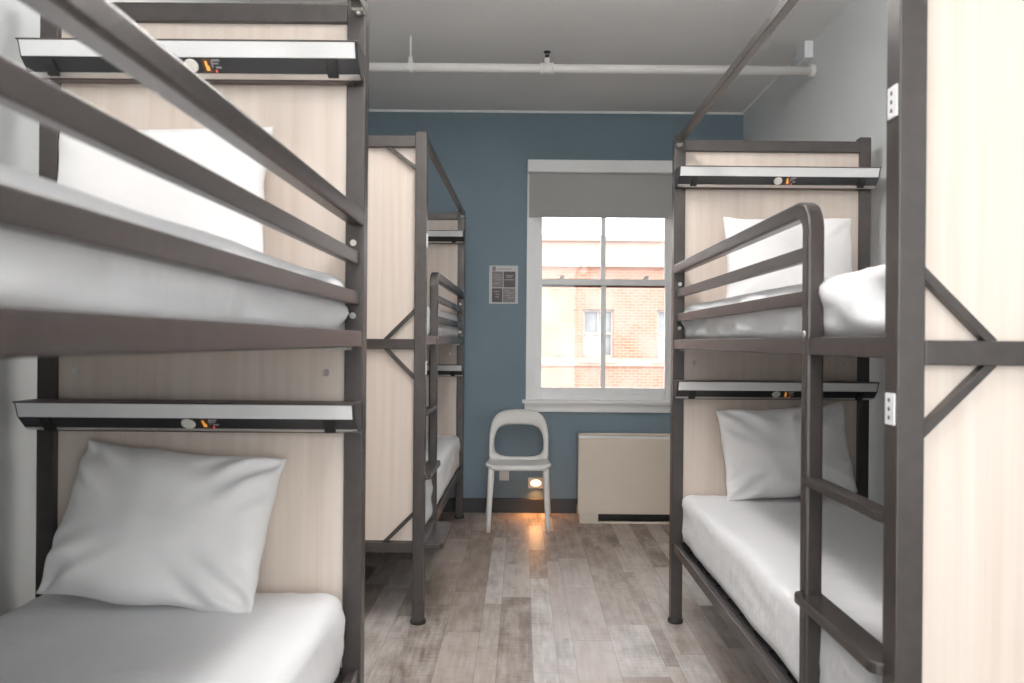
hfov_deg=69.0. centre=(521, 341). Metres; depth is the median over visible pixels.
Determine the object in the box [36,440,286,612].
pillow
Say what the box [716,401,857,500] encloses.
pillow
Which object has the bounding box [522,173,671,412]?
window
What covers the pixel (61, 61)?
light
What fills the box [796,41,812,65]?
junction box
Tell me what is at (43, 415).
shelf
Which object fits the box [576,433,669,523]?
radiator cover
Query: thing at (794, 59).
trim
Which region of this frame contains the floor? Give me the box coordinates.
[364,512,769,682]
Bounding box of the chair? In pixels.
[486,409,550,532]
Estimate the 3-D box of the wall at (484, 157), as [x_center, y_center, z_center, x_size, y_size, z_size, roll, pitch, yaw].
[0.115,-0.219,5.563,2.977,2.930,0.250,0,0,0]
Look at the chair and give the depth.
5.12 m
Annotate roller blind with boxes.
[528,159,671,217]
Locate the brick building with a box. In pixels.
[541,235,664,387]
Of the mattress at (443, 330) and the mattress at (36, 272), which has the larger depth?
the mattress at (443, 330)
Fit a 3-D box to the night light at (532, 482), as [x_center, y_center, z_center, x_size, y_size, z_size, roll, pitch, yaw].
[0.101,1.028,5.430,0.112,0.078,0.016,0,0,0]
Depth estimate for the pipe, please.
4.09 m
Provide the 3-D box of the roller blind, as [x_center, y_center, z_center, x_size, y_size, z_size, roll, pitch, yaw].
[0.606,-1.102,5.381,1.130,0.408,0.077,0,0,0]
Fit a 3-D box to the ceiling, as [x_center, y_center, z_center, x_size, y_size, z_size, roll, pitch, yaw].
[0.128,-1.759,2.219,3.377,0.150,6.938,0,0,0]
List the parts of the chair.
leg, seat, backrest, leg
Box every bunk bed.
[0,0,369,682]
[365,131,465,625]
[668,0,1023,682]
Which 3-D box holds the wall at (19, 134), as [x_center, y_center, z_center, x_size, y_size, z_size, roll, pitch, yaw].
[-1.473,-0.232,2.219,0.200,2.930,6.938,0,0,0]
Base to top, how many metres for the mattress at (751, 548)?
0.231 m
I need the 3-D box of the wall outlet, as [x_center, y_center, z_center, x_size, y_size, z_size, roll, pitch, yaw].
[-0.131,0.954,5.434,0.072,0.114,0.008,0,0,0]
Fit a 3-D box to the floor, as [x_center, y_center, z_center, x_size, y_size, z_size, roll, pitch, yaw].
[0.103,1.296,2.219,3.377,0.100,6.938,0,0,0]
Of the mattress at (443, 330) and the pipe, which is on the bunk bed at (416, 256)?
the mattress at (443, 330)
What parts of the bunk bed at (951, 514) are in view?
post, rail, rail, guard rail, guard rail, headboard panel, rail, post, strike plate, strike plate, post, foot panel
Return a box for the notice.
[489,266,517,303]
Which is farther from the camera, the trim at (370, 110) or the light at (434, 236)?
the trim at (370, 110)
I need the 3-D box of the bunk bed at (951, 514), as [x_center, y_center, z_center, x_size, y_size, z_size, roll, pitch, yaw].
[1.075,0.170,2.349,0.961,2.167,2.030,0,0,0]
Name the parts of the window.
casing, sill, sash, sash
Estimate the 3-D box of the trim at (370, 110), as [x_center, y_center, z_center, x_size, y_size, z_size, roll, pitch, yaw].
[0.127,-1.677,5.432,2.977,0.014,0.012,0,0,0]
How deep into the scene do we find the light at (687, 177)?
3.23 m
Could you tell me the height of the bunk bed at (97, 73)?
2.167 m
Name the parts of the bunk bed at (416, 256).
foot panel, post, headboard panel, rail, rail, rail, guard rail, guard rail, post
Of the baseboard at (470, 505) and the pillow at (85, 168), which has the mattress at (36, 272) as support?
the pillow at (85, 168)
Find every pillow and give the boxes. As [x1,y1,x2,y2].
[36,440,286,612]
[57,127,273,252]
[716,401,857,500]
[723,217,851,297]
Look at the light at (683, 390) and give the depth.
3.23 m
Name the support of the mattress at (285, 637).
on the bunk bed at (97, 73)
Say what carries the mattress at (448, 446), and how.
on the bunk bed at (416, 256)
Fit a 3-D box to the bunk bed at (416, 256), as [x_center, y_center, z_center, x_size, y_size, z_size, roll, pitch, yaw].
[-0.819,0.155,4.277,0.961,2.167,2.030,0,0,1]
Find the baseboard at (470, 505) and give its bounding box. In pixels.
[437,498,576,512]
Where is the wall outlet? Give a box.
[499,471,508,480]
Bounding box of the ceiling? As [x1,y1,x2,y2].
[248,0,851,111]
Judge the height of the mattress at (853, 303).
0.164 m
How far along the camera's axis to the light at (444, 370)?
5.16 m
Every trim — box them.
[369,109,743,114]
[742,57,795,113]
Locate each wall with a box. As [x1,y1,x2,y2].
[0,0,249,615]
[368,112,742,498]
[743,0,887,504]
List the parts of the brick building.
pane, stone sill, stone sill, pane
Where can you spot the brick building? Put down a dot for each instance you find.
(571, 316)
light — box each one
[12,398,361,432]
[15,37,364,85]
[427,364,463,376]
[428,230,464,243]
[528,477,542,487]
[673,380,878,400]
[675,165,881,190]
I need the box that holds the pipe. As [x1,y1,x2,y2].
[369,36,815,76]
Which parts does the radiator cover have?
lid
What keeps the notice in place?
attached to the wall at (484, 157)
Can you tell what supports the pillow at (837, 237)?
on the mattress at (853, 303)
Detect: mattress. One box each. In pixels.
[0,164,348,328]
[0,593,344,682]
[425,435,459,524]
[427,305,458,336]
[681,264,884,338]
[682,495,882,682]
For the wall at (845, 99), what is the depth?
3.64 m

